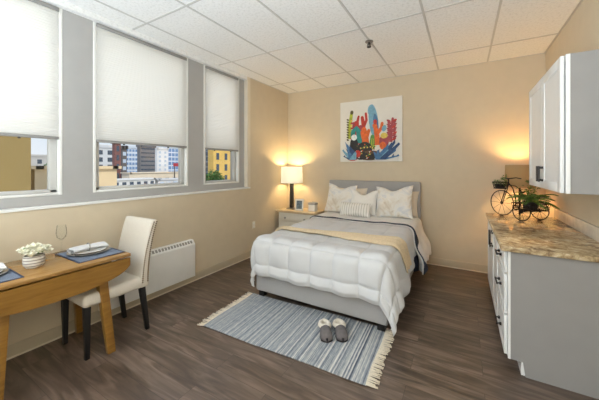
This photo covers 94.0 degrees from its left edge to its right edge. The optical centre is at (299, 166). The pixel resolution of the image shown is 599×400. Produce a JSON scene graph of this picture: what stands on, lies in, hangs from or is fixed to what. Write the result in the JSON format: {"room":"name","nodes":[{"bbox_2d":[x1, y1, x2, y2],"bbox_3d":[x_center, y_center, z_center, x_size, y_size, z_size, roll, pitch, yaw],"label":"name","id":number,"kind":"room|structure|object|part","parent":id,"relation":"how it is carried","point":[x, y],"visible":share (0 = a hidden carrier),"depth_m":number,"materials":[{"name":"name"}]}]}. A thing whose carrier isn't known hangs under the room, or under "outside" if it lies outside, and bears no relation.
{"room":"studio apartment","nodes":[
{"label":"studio apartment","id":0,"kind":"room"},
{"bbox_2d":[0,78,287,345],"bbox_3d":[-2.327,0.010,2.212,0.250,2.920,7.850,0,0,31],"label":"wall","id":1,"kind":"structure","parent":0,"point":[219,224],"depth_m":3.58,"materials":[{"name":"beige paint"}]},
{"bbox_2d":[0,8,61,198],"bbox_3d":[-2.414,-0.577,2.041,0.114,1.643,1.066,0,0,31],"label":"window","id":2,"kind":"structure","parent":1,"relation":"in","point":[54,147],"depth_m":2.45,"materials":[{"name":"white plastic"}]},
{"bbox_3d":[-2.422,-0.571,2.046,0.055,1.595,1.026,0,0,30],"label":"sash","id":3,"kind":"part","parent":2,"relation":"part of","materials":[{"name":"clear glass"}]},
{"bbox_2d":[0,0,58,139],"bbox_3d":[-2.373,-0.810,2.016,0.042,1.163,1.010,0,0,31],"label":"window shade","id":4,"kind":"object","parent":2,"relation":"attached to","point":[29,29],"visible":1,"depth_m":2.28,"materials":[{"name":"fabric"}]},
{"bbox_3d":[-2.372,-0.253,2.016,0.036,0.024,1.010,0,0,30],"label":"rail","id":5,"kind":"part","parent":4,"relation":"part of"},
{"bbox_3d":[-2.373,-1.375,2.016,0.042,0.034,1.010,0,0,30],"label":"head rail","id":6,"kind":"part","parent":4,"relation":"part of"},
{"bbox_2d":[0,9,243,209],"bbox_3d":[-2.660,-0.526,1.706,0.190,1.744,6.640,0,0,31],"label":"trim","id":7,"kind":"structure","parent":1,"relation":"attached to","point":[77,31],"depth_m":2.62,"materials":[{"name":"grey paint"}]},
{"bbox_2d":[0,187,250,212],"bbox_3d":[-2.529,0.337,1.671,0.072,0.022,6.712,0,0,31],"label":"trim","id":8,"kind":"structure","parent":1,"relation":"attached to","point":[208,191],"depth_m":2.69,"materials":[{"name":"white plastic"}]},
{"bbox_2d":[6,251,250,360],"bbox_3d":[-2.213,1.417,2.145,0.016,0.105,7.850,0,0,31],"label":"baseboard","id":9,"kind":"structure","parent":1,"relation":"attached to","point":[16,349],"depth_m":2.64,"materials":[{"name":"beige plastic"}]},
{"bbox_2d":[93,21,187,192],"bbox_3d":[-1.752,-0.577,3.164,0.114,1.643,1.070,0,0,31],"label":"window","id":10,"kind":"structure","parent":1,"relation":"in","point":[182,152],"depth_m":2.96,"materials":[{"name":"white plastic"}]},
{"bbox_3d":[-1.761,-0.571,3.169,0.055,1.595,1.030,0,0,30],"label":"sash","id":11,"kind":"part","parent":10,"relation":"part of","materials":[{"name":"glass"}]},
{"bbox_2d":[96,23,186,147],"bbox_3d":[-1.711,-0.810,3.140,0.042,1.163,1.014,0,0,31],"label":"window shade","id":12,"kind":"object","parent":10,"relation":"attached to","point":[141,85],"visible":1,"depth_m":3.03,"materials":[{"name":"fabric"}]},
{"bbox_3d":[-1.711,-1.375,3.140,0.042,0.034,1.014,0,0,30],"label":"head rail","id":13,"kind":"part","parent":12,"relation":"part of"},
{"bbox_3d":[-1.710,-0.253,3.139,0.036,0.024,1.014,0,0,30],"label":"rail","id":14,"kind":"part","parent":12,"relation":"part of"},
{"bbox_2d":[41,0,246,80],"bbox_3d":[-2.634,-1.424,1.691,0.250,0.052,6.640,0,0,31],"label":"trim","id":15,"kind":"structure","parent":1,"relation":"attached to","point":[62,4],"depth_m":2.96,"materials":[{"name":"white painted metal"}]},
{"bbox_2d":[98,239,194,310],"bbox_3d":[-1.614,1.143,3.089,0.090,0.455,1.045,0,0,31],"label":"wall heater","id":16,"kind":"object","parent":1,"relation":"attached to","point":[171,264],"visible":0.53,"depth_m":3.20,"materials":[{"name":"white metal"}]},
{"bbox_2d":[151,240,191,253],"bbox_3d":[-1.595,0.937,3.078,0.022,0.030,0.981,0,0,30],"label":"grille","id":17,"kind":"object","parent":16,"relation":"attached to","point":[177,246],"depth_m":3.26,"materials":[{"name":"white metal"}]},
{"bbox_2d":[204,65,238,184],"bbox_3d":[-1.177,-0.577,4.141,0.114,1.643,0.698,0,0,31],"label":"window","id":18,"kind":"structure","parent":1,"relation":"in","point":[234,155],"depth_m":4.37,"materials":[{"name":"white plastic"}]},
{"bbox_3d":[-1.185,-0.571,4.146,0.055,1.595,0.658,0,0,30],"label":"sash","id":19,"kind":"part","parent":18,"relation":"part of","materials":[{"name":"clear glass"}]},
{"bbox_2d":[205,66,238,151],"bbox_3d":[-1.135,-0.810,4.118,0.042,1.163,0.640,0,0,31],"label":"window shade","id":20,"kind":"object","parent":18,"relation":"attached to","point":[221,88],"visible":1,"depth_m":4.07,"materials":[{"name":"fabric"}]},
{"bbox_3d":[-1.134,-0.253,4.117,0.036,0.024,0.640,0,0,30],"label":"rail","id":21,"kind":"part","parent":20,"relation":"part of","materials":[{"name":"white plastic"}]},
{"bbox_3d":[-1.135,-1.375,4.118,0.042,0.034,0.640,0,0,30],"label":"head rail","id":22,"kind":"part","parent":20,"relation":"part of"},
{"bbox_2d":[244,77,249,186],"bbox_3d":[-0.927,-0.562,4.581,0.258,1.776,0.072,0,0,31],"label":"trim","id":23,"kind":"structure","parent":1,"relation":"attached to","point":[246,82],"depth_m":4.50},
{"bbox_2d":[4,257,598,399],"bbox_3d":[-0.585,1.570,1.186,4.395,0.200,8.250,0,0,31],"label":"floor","id":24,"kind":"structure","parent":0,"point":[447,344],"depth_m":2.11,"materials":[{"name":"brown wood"}]},
{"bbox_2d":[0,250,130,399],"bbox_3d":[-1.900,1.095,2.071,0.582,0.750,0.960,0,0,31],"label":"table","id":25,"kind":"object","parent":24,"relation":"on","point":[59,278],"visible":0.77,"depth_m":1.98,"materials":[{"name":"brown wood"}]},
{"bbox_3d":[-1.847,1.108,1.721,0.137,0.724,0.111,0,0,30],"label":"leg","id":26,"kind":"part","parent":25,"relation":"part of","materials":[{"name":"brown wood"}]},
{"bbox_2d":[0,267,23,282],"bbox_3d":[-2.065,0.718,1.791,0.430,0.004,0.330,0,0,31],"label":"placemat","id":27,"kind":"object","parent":25,"relation":"on","point":[10,275],"visible":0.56,"depth_m":1.83,"materials":[{"name":"blue fabric"}]},
{"bbox_2d":[0,268,8,274],"bbox_3d":[-2.091,0.707,1.806,0.294,0.014,0.294,0,0,31],"label":"charger plate","id":28,"kind":"object","parent":27,"relation":"on","point":[3,271],"visible":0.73,"depth_m":1.88,"materials":[{"name":"grey metal"}]},
{"bbox_3d":[-2.091,0.700,1.806,0.244,0.017,0.244,0,0,30],"label":"dinner plate","id":29,"kind":"object","parent":28,"relation":"on","visible":0},
{"bbox_2d":[0,262,6,268],"bbox_3d":[-2.099,0.672,1.811,0.149,0.072,0.250,0,0,31],"label":"napkin","id":30,"kind":"object","parent":29,"relation":"on","point":[2,265],"visible":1,"depth_m":1.88,"materials":[{"name":"fabric"}]},
{"bbox_2d":[16,242,53,268],"bbox_3d":[-1.912,0.632,2.017,0.204,0.172,0.196,0,0,31],"label":"flower bowl","id":31,"kind":"object","parent":25,"relation":"on","point":[35,259],"visible":1,"depth_m":1.99,"materials":[{"name":"ceramic"}]},
{"bbox_3d":[-1.937,1.108,2.446,0.137,0.724,0.111,0,0,30],"label":"leg","id":32,"kind":"part","parent":25,"relation":"part of","materials":[{"name":"brown wood"}]},
{"bbox_2d":[55,247,124,262],"bbox_3d":[-1.745,0.718,2.334,0.430,0.004,0.330,0,0,31],"label":"placemat","id":33,"kind":"object","parent":25,"relation":"on","point":[111,251],"visible":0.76,"depth_m":2.24,"materials":[{"name":"blue fabric"}]},
{"bbox_2d":[56,224,66,253],"bbox_3d":[-1.985,0.602,2.330,0.074,0.234,0.074,0,0,31],"label":"wine glass","id":34,"kind":"object","parent":33,"relation":"on","point":[65,224],"visible":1,"depth_m":2.33,"materials":[{"name":"clear glass"}]},
{"bbox_2d":[66,246,109,255],"bbox_3d":[-1.771,0.707,2.349,0.294,0.014,0.294,0,0,31],"label":"charger plate","id":35,"kind":"object","parent":33,"relation":"on","point":[107,247],"visible":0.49,"depth_m":2.27,"materials":[{"name":"grey metal"}]},
{"bbox_2d":[70,246,105,253],"bbox_3d":[-1.771,0.700,2.349,0.244,0.017,0.244,0,0,31],"label":"dinner plate","id":36,"kind":"object","parent":35,"relation":"on","point":[101,247],"visible":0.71,"depth_m":2.32,"materials":[{"name":"white ceramic"}]},
{"bbox_2d":[67,241,108,253],"bbox_3d":[-1.780,0.672,2.354,0.149,0.072,0.250,0,0,31],"label":"napkin","id":37,"kind":"object","parent":36,"relation":"on","point":[88,246],"visible":0.98,"depth_m":2.33,"materials":[{"name":"fabric"}]},
{"bbox_3d":[-1.553,1.108,2.220,0.137,0.724,0.111,0,0,30],"label":"leg","id":38,"kind":"part","parent":25,"relation":"part of","materials":[{"name":"brown wood"}]},
{"bbox_2d":[61,216,157,360],"bbox_3d":[-1.657,0.978,2.454,0.458,0.984,0.586,0,0,31],"label":"dining chair","id":39,"kind":"object","parent":24,"relation":"on","point":[137,234],"visible":0.81,"depth_m":2.49,"materials":[{"name":"beige fabric"}]},
{"bbox_3d":[-1.953,1.270,2.325,0.044,0.400,0.045,0,0,30],"label":"leg","id":40,"kind":"part","parent":39,"relation":"part of","materials":[{"name":"black wood"}]},
{"bbox_3d":[-1.625,1.270,2.133,0.044,0.400,0.045,0,0,30],"label":"leg","id":41,"kind":"part","parent":39,"relation":"part of","materials":[{"name":"black wood"}]},
{"bbox_3d":[-1.689,1.025,2.399,0.450,0.100,0.460,0,0,30],"label":"seat","id":42,"kind":"part","parent":39,"relation":"part of","materials":[{"name":"beige fabric"}]},
{"bbox_3d":[-1.728,1.260,2.708,0.044,0.420,0.092,0,0,30],"label":"leg","id":43,"kind":"part","parent":39,"relation":"part of","materials":[{"name":"black wood"}]},
{"bbox_3d":[-1.548,0.778,2.639,0.450,0.584,0.156,0,0,30],"label":"backrest","id":44,"kind":"part","parent":39,"relation":"part of","materials":[{"name":"beige fabric"}]},
{"bbox_3d":[-1.400,1.260,2.515,0.044,0.420,0.092,0,0,30],"label":"leg","id":45,"kind":"part","parent":39,"relation":"part of","materials":[{"name":"black wood"}]},
{"bbox_3d":[-1.352,0.762,2.527,0.007,0.530,0.146,0,0,30],"label":"nailhead trim","id":46,"kind":"part","parent":39,"relation":"part of","materials":[{"name":"gold metal"}]},
{"bbox_2d":[197,292,393,388],"bbox_3d":[-0.050,1.464,2.551,1.682,0.011,0.782,0,0,28],"label":"rug","id":47,"kind":"object","parent":24,"relation":"on","point":[287,329],"visible":0.96,"depth_m":2.44,"materials":[{"name":"fabric"}]},
{"bbox_2d":[318,318,332,342],"bbox_3d":[0.226,1.417,2.455,0.121,0.084,0.283,0,0,-2],"label":"slipper","id":48,"kind":"object","parent":47,"relation":"on","point":[326,336],"visible":1,"depth_m":2.38,"materials":[{"name":"grey fabric"}]},
{"bbox_2d":[332,318,347,342],"bbox_3d":[0.359,1.417,2.460,0.121,0.084,0.283,0,0,-2],"label":"slipper","id":49,"kind":"object","parent":47,"relation":"on","point":[341,334],"visible":1,"depth_m":2.38,"materials":[{"name":"grey fabric"}]},
{"bbox_2d":[276,207,324,226],"bbox_3d":[0.019,1.119,5.102,0.800,0.678,0.449,0,0,31],"label":"nightstand","id":50,"kind":"object","parent":24,"relation":"on","point":[287,217],"visible":0.41,"depth_m":4.99,"materials":[{"name":"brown wood"}]},
{"bbox_3d":[-0.071,1.085,4.948,0.670,0.180,0.025,0,0,30],"label":"drawer","id":51,"kind":"part","parent":50,"relation":"part of","materials":[{"name":"white wood"}]},
{"bbox_2d":[281,167,302,209],"bbox_3d":[-0.143,0.388,5.191,0.410,0.785,0.410,0,0,31],"label":"table lamp","id":52,"kind":"object","parent":50,"relation":"on","point":[290,175],"visible":0.98,"depth_m":5.04,"materials":[{"name":"fabric"}]},
{"bbox_3d":[-0.143,0.145,5.191,0.410,0.300,0.410,0,0,30],"label":"lamp shade","id":53,"kind":"part","parent":52,"relation":"part of","materials":[{"name":"fabric"}]},
{"bbox_3d":[-0.071,0.912,4.948,0.670,0.135,0.025,0,0,30],"label":"drawer","id":54,"kind":"part","parent":50,"relation":"part of","materials":[{"name":"white wood"}]},
{"bbox_2d":[295,199,303,210],"bbox_3d":[-0.001,0.676,5.011,0.156,0.204,0.071,0,0,18],"label":"photo frame","id":55,"kind":"object","parent":50,"relation":"on","point":[299,203],"visible":1,"depth_m":5.00,"materials":[{"name":"white wood"}]},
{"bbox_2d":[296,201,301,208],"bbox_3d":[-0.004,0.676,5.002,0.110,0.153,0.032,0,0,19],"label":"print","id":56,"kind":"object","parent":55,"relation":"attached to","point":[298,203],"depth_m":5.00},
{"bbox_2d":[308,202,317,211],"bbox_3d":[0.240,0.697,4.965,0.140,0.167,0.130,0,0,31],"label":"lidded box","id":57,"kind":"object","parent":50,"relation":"on","point":[312,206],"visible":0.99,"depth_m":4.92,"materials":[{"name":"white ceramic"}]},
{"bbox_2d":[256,180,420,331],"bbox_3d":[0.668,0.848,3.736,1.505,1.236,2.155,0,0,31],"label":"bed","id":58,"kind":"object","parent":24,"relation":"on","point":[355,307],"visible":0.26,"depth_m":2.86,"materials":[{"name":"grey fabric"}]},
{"bbox_3d":[-0.414,1.415,3.198,0.070,0.090,0.070,0,0,30],"label":"leg","id":59,"kind":"part","parent":58,"relation":"part of","materials":[{"name":"black plastic"}]},
{"bbox_3d":[0.150,1.275,2.825,1.462,0.230,0.060,0,0,30],"label":"foot rail","id":60,"kind":"part","parent":58,"relation":"part of","materials":[{"name":"grey fabric"}]},
{"bbox_2d":[250,217,416,336],"bbox_3d":[0.496,1.085,3.345,1.652,0.650,1.552,0,0,31],"label":"comforter","id":61,"kind":"object","parent":58,"relation":"on","point":[376,274],"visible":0.86,"depth_m":2.72,"materials":[{"name":"white fabric"}]},
{"bbox_2d":[275,226,411,272],"bbox_3d":[0.441,0.899,3.260,1.595,0.306,0.385,0,0,31],"label":"throw blanket","id":62,"kind":"object","parent":61,"relation":"on","point":[398,243],"visible":0.99,"depth_m":2.98,"materials":[{"name":"beige fabric"}]},
{"bbox_2d":[310,211,430,274],"bbox_3d":[0.979,1.037,4.069,1.708,0.600,1.077,0,0,31],"label":"blanket","id":63,"kind":"object","parent":58,"relation":"on","point":[422,244],"visible":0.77,"depth_m":3.84,"materials":[{"name":"beige fabric"}]},
{"bbox_2d":[324,183,357,211],"bbox_3d":[0.684,0.524,4.649,0.526,0.498,0.230,0,0,27],"label":"throw pillow","id":64,"kind":"object","parent":63,"relation":"on","point":[336,195],"visible":0.8,"depth_m":4.60,"materials":[{"name":"fabric"}]},
{"bbox_2d":[340,188,367,194],"bbox_3d":[0.840,0.553,4.741,0.626,0.409,0.192,0,0,35],"label":"bed pillow","id":65,"kind":"object","parent":63,"relation":"on","point":[363,191],"visible":0.09,"depth_m":4.63,"materials":[{"name":"beige fabric"}]},
{"bbox_2d":[339,202,371,217],"bbox_3d":[0.858,0.655,4.300,0.500,0.207,0.150,0,0,31],"label":"lumbar pillow","id":66,"kind":"object","parent":63,"relation":"on","point":[350,209],"visible":0.99,"depth_m":4.25,"materials":[{"name":"fabric"}]},
{"bbox_2d":[351,190,377,215],"bbox_3d":[1.009,0.562,4.419,0.444,0.397,0.199,0,0,29],"label":"throw pillow","id":67,"kind":"object","parent":63,"relation":"on","point":[370,198],"visible":0.62,"depth_m":4.35,"materials":[{"name":"white fabric"}]},
{"bbox_2d":[376,185,412,218],"bbox_3d":[1.417,0.525,4.205,0.595,0.510,0.237,0,0,36],"label":"throw pillow","id":68,"kind":"object","parent":63,"relation":"on","point":[398,203],"visible":0.98,"depth_m":4.12,"materials":[{"name":"fabric"}]},
{"bbox_2d":[412,191,418,217],"bbox_3d":[1.527,0.563,4.332,0.605,0.390,0.187,0,0,34],"label":"bed pillow","id":69,"kind":"object","parent":63,"relation":"on","point":[414,194],"visible":0.14,"depth_m":4.18,"materials":[{"name":"beige fabric"}]},
{"bbox_3d":[1.196,0.835,4.631,1.505,1.210,0.075,0,0,30],"label":"headboard","id":70,"kind":"part","parent":58,"relation":"part of","materials":[{"name":"grey fabric"}]},
{"bbox_3d":[0.742,1.415,2.517,0.070,0.090,0.070,0,0,30],"label":"leg","id":71,"kind":"part","parent":58,"relation":"part of","materials":[{"name":"black wood"}]},
{"bbox_2d":[488,222,492,298],"bbox_3d":[2.403,1.036,2.989,0.670,0.869,0.668,0,0,31],"label":"base cabinet","id":72,"kind":"object","parent":24,"relation":"on","point":[490,249],"visible":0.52,"depth_m":3.02,"materials":[{"name":"white paint"}]},
{"bbox_2d":[489,231,496,315],"bbox_3d":[2.126,1.036,2.519,0.670,0.869,0.418,0,0,31],"label":"base cabinet","id":73,"kind":"object","parent":24,"relation":"on","point":[494,245],"visible":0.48,"depth_m":2.72,"materials":[{"name":"white paint"}]},
{"bbox_3d":[1.936,0.730,2.817,0.040,0.154,0.018,0,0,30],"label":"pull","id":74,"kind":"part","parent":73,"relation":"part of","materials":[{"name":"brown metal"}]},
{"bbox_3d":[1.873,0.985,2.668,0.020,0.740,0.408,0,0,30],"label":"door","id":75,"kind":"part","parent":73,"relation":"part of","materials":[{"name":"white paint"}]},
{"bbox_2d":[494,242,598,398],"bbox_3d":[1.877,1.036,2.097,0.670,0.869,0.558,0,0,31],"label":"base cabinet","id":76,"kind":"object","parent":24,"relation":"on","point":[547,318],"visible":0.87,"depth_m":1.88,"materials":[{"name":"white paint"}]},
{"bbox_3d":[1.611,1.240,2.265,0.040,0.018,0.134,0,0,30],"label":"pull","id":77,"kind":"part","parent":76,"relation":"part of","materials":[{"name":"brown metal"}]},
{"bbox_3d":[1.611,0.920,2.265,0.040,0.018,0.134,0,0,30],"label":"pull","id":78,"kind":"part","parent":76,"relation":"part of","materials":[{"name":"brown metal"}]},
{"bbox_3d":[1.630,1.215,2.255,0.020,0.280,0.528,0,0,30],"label":"drawer","id":79,"kind":"part","parent":76,"relation":"part of","materials":[{"name":"white paint"}]},
{"bbox_3d":[1.630,0.920,2.255,0.020,0.280,0.528,0,0,30],"label":"drawer","id":80,"kind":"part","parent":76,"relation":"part of","materials":[{"name":"white paint"}]},
{"bbox_3d":[1.630,0.690,2.255,0.020,0.150,0.528,0,0,30],"label":"drawer","id":81,"kind":"part","parent":76,"relation":"part of","materials":[{"name":"white paint"}]},
{"bbox_2d":[486,208,598,262],"bbox_3d":[2.161,0.530,2.566,0.662,0.141,1.705,0,0,31],"label":"countertop","id":82,"kind":"structure","parent":76,"relation":"on","point":[564,235],"depth_m":2.27,"materials":[{"name":"stone"}]},
{"bbox_2d":[491,177,549,220],"bbox_3d":[2.409,0.342,3.143,0.268,0.449,0.584,0,0,-13],"label":"planter","id":83,"kind":"object","parent":82,"relation":"on","point":[521,209],"visible":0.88,"depth_m":3.04,"materials":[{"name":"black metal"}]},
{"bbox_2d":[492,181,507,188],"bbox_3d":[2.373,0.214,3.302,0.166,0.082,0.165,0,0,30],"label":"basket","id":84,"kind":"object","parent":83,"relation":"on","point":[506,186],"depth_m":3.25,"materials":[{"name":"black metal"}]},
{"bbox_2d":[493,174,507,187],"bbox_3d":[2.369,0.166,3.296,0.171,0.166,0.182,0,0,31],"label":"plant","id":85,"kind":"object","parent":83,"relation":"in","point":[502,178],"visible":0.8,"depth_m":3.26,"materials":[{"name":"green plant"}]},
{"bbox_3d":[2.408,0.308,3.121,0.255,0.351,0.338,0,0,-14],"label":"frame","id":86,"kind":"part","parent":83,"relation":"part of","materials":[{"name":"black metal"}]},
{"bbox_2d":[506,180,559,209],"bbox_3d":[2.456,0.293,2.953,0.454,0.318,0.497,0,0,31],"label":"fern plant","id":87,"kind":"object","parent":83,"relation":"in","point":[532,199],"visible":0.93,"depth_m":2.90,"materials":[{"name":"green plant"}]},
{"bbox_3d":[2.449,0.409,2.962,0.144,0.085,0.144,0,0,30],"label":"pot","id":88,"kind":"part","parent":87,"relation":"part of","materials":[{"name":"black metal"}]},
{"bbox_2d":[64,0,580,92],"bbox_3d":[-0.585,-1.575,1.186,4.395,0.250,8.250,0,0,31],"label":"ceiling","id":89,"kind":"structure","parent":0,"point":[470,24],"depth_m":2.97,"materials":[{"name":"tile"}]},
{"bbox_2d":[94,0,582,93],"bbox_3d":[-0.567,-1.452,1.175,3.957,0.015,7.850,0,0,31],"label":"grid","id":90,"kind":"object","parent":89,"relation":"attached to","point":[195,1],"depth_m":3.12,"materials":[{"name":"white metal"}]},
{"bbox_2d":[365,40,372,47],"bbox_3d":[0.801,-1.413,3.219,0.090,0.066,0.090,0,0,31],"label":"sprinkler","id":91,"kind":"object","parent":89,"relation":"attached to","point":[368,42],"visible":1,"depth_m":3.21,"materials":[{"name":"metal"}]},
{"bbox_2d":[288,54,544,265],"bbox_3d":[1.501,0.010,4.628,3.895,2.920,0.200,0,0,31],"label":"wall","id":92,"kind":"structure","parent":0,"point":[462,126],"depth_m":4.13,"materials":[{"name":"beige paint"}]},
{"bbox_2d":[340,95,402,161],"bbox_3d":[1.173,-0.610,4.673,1.045,1.040,0.053,0,0,31],"label":"canvas painting","id":93,"kind":"object","parent":92,"relation":"attached to","point":[371,130],"visible":1,"depth_m":4.64,"materials":[{"name":"multicoloured paint"}]},
{"bbox_2d":[427,257,487,273],"bbox_3d":[1.446,1.417,4.535,3.895,0.105,0.016,0,0,31],"label":"baseboard","id":94,"kind":"structure","parent":92,"relation":"attached to","point":[433,261],"depth_m":4.04,"materials":[{"name":"beige plastic"}]},
{"bbox_2d":[504,165,535,214],"bbox_3d":[2.748,0.723,3.488,0.309,1.495,0.309,0,0,-41],"label":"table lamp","id":95,"kind":"object","parent":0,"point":[519,171],"visible":0.44,"depth_m":3.38,"materials":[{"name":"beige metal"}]},
{"bbox_3d":[2.748,0.113,3.488,0.310,0.275,0.310,0,0,30],"label":"lamp shade","id":96,"kind":"part","parent":95,"relation":"part of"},
{"bbox_2d":[545,0,598,226],"bbox_3d":[1.223,0.010,0.121,0.200,2.920,7.850,0,0,31],"label":"wall","id":97,"kind":"structure","parent":0,"point":[581,32],"depth_m":2.53,"materials":[{"name":"beige paint"}]},
{"bbox_2d":[529,49,598,194],"bbox_3d":[2.077,-0.275,2.152,0.386,0.890,1.024,0,0,31],"label":"upper cabinet","id":98,"kind":"object","parent":97,"relation":"attached to","point":[564,103],"visible":1,"depth_m":1.78,"materials":[{"name":"white paint"}]},
{"bbox_3d":[2.077,-0.274,2.450,0.020,0.884,0.505,0,0,30],"label":"door","id":99,"kind":"part","parent":98,"relation":"part of","materials":[{"name":"white paint"}]},
{"bbox_3d":[1.947,0.055,2.271,0.040,0.124,0.018,0,0,30],"label":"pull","id":100,"kind":"part","parent":98,"relation":"part of","materials":[{"name":"brown metal"}]},
{"bbox_3d":[1.911,0.055,2.211,0.040,0.124,0.018,0,0,30],"label":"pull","id":101,"kind":"part","parent":98,"relation":"part of","materials":[{"name":"brown metal"}]},
{"bbox_3d":[1.821,-0.274,2.015,0.020,0.884,0.496,0,0,30],"label":"door","id":102,"kind":"part","parent":98,"relation":"part of","materials":[{"name":"white paint"}]},
{"bbox_3d":[1.845,-0.275,1.702,0.328,0.890,0.006,0,0,30],"label":"panel","id":103,"kind":"part","parent":98,"relation":"part of","materials":[{"name":"grey laminate"}]},
{"bbox_2d":[554,208,598,241],"bbox_3d":[2.437,0.512,2.403,0.021,0.105,1.705,0,0,30],"label":"backsplash","id":104,"kind":"structure","parent":97,"relation":"attached to","point":[584,227],"depth_m":2.47,"materials":[{"name":"stone"}]},
{"label":"outside","id":105,"kind":"structure","parent":0,"visible":0},
{"bbox_3d":[-47.003,13.720,85.716,158.000,0.500,220.000,0,0,30],"label":"ground","id":106,"kind":"structure","parent":105,"visible":0},
{"bbox_2d":[0,136,30,191],"bbox_3d":[-12.518,3.545,5.354,9.240,19.850,8.760,0,0,31],"label":"building","id":107,"kind":"structure","parent":106,"relation":"on","point":[15,153],"depth_m":6.51,"materials":[{"name":"beige"}]},
{"bbox_2d":[31,154,46,165],"bbox_3d":[-54.043,5.495,55.046,3.240,15.950,12.240,0,0,31],"label":"building","id":108,"kind":"structure","parent":106,"relation":"on","point":[36,160],"depth_m":55.59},
{"bbox_2d":[31,166,121,189],"bbox_3d":[-9.252,6.715,10.899,3.240,13.510,2.730,0,0,31],"label":"building","id":109,"kind":"structure","parent":106,"relation":"on","point":[107,174],"depth_m":9.32,"materials":[{"name":"beige concrete"}]},
{"bbox_2d":[99,144,111,165],"bbox_3d":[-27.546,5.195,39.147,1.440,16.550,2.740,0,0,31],"label":"building","id":110,"kind":"structure","parent":106,"relation":"on","point":[105,151],"depth_m":38.88,"materials":[{"name":"white concrete"}]},
{"bbox_2d":[110,143,120,178],"bbox_3d":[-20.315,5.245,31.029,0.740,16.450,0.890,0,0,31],"label":"building","id":111,"kind":"structure","parent":106,"relation":"on","point":[116,148],"depth_m":30.84,"materials":[{"name":"red brick"}]},
{"bbox_2d":[121,146,127,177],"bbox_3d":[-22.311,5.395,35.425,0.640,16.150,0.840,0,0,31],"label":"building","id":112,"kind":"structure","parent":106,"relation":"on","point":[123,148],"depth_m":35.23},
{"bbox_2d":[122,145,136,171],"bbox_3d":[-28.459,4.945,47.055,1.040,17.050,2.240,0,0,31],"label":"building","id":113,"kind":"structure","parent":106,"relation":"on","point":[132,150],"depth_m":46.80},
{"bbox_2d":[117,178,156,185],"bbox_3d":[-16.300,7.290,27.010,1.740,12.360,4.240,0,0,31],"label":"building","id":114,"kind":"structure","parent":106,"relation":"on","point":[122,181],"depth_m":26.78,"materials":[{"name":"white concrete"}]},
{"bbox_2d":[136,145,155,171],"bbox_3d":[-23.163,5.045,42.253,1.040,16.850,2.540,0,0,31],"label":"building","id":115,"kind":"structure","parent":106,"relation":"on","point":[145,154],"depth_m":41.74,"materials":[{"name":"grey concrete"}]},
{"bbox_2d":[120,171,177,178],"bbox_3d":[-16.676,7.030,34.253,1.740,12.880,9.140,0,0,31],"label":"building","id":116,"kind":"structure","parent":106,"relation":"on","point":[157,175],"depth_m":31.95,"materials":[{"name":"white concrete"}]},
{"bbox_2d":[155,147,168,171],"bbox_3d":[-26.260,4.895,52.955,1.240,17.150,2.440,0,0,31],"label":"building","id":117,"kind":"structure","parent":106,"relation":"on","point":[161,154],"depth_m":52.52,"materials":[{"name":"white concrete"}]},
{"bbox_2d":[155,178,177,182],"bbox_3d":[-14.143,7.360,30.672,1.740,12.220,4.140,0,0,31],"label":"building","id":118,"kind":"structure","parent":106,"relation":"on","point":[159,180],"depth_m":29.57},
{"bbox_2d":[163,147,177,171],"bbox_3d":[-28.774,4.345,66.912,1.740,18.250,7.140,0,0,31],"label":"building","id":119,"kind":"structure","parent":106,"relation":"on","point":[172,152],"depth_m":64.46,"materials":[{"name":"white"}]},
{"bbox_2d":[206,150,207,173],"bbox_3d":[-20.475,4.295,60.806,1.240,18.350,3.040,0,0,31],"label":"building","id":120,"kind":"structure","parent":106,"relation":"on","point":[206,150],"depth_m":60.52,"materials":[{"name":"grey"}]},
{"bbox_2d":[206,169,223,180],"bbox_3d":[-13.073,6.880,42.814,3.280,13.189,3.364,0,0,-45],"label":"tree","id":121,"kind":"object","parent":106,"relation":"on","point":[214,175],"visible":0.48,"depth_m":42.30,"materials":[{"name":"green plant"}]},
{"bbox_2d":[208,150,229,179],"bbox_3d":[-14.811,4.795,57.121,1.740,17.350,8.840,0,0,31],"label":"building","id":122,"kind":"structure","parent":106,"relation":"on","point":[218,160],"depth_m":54.58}
]}

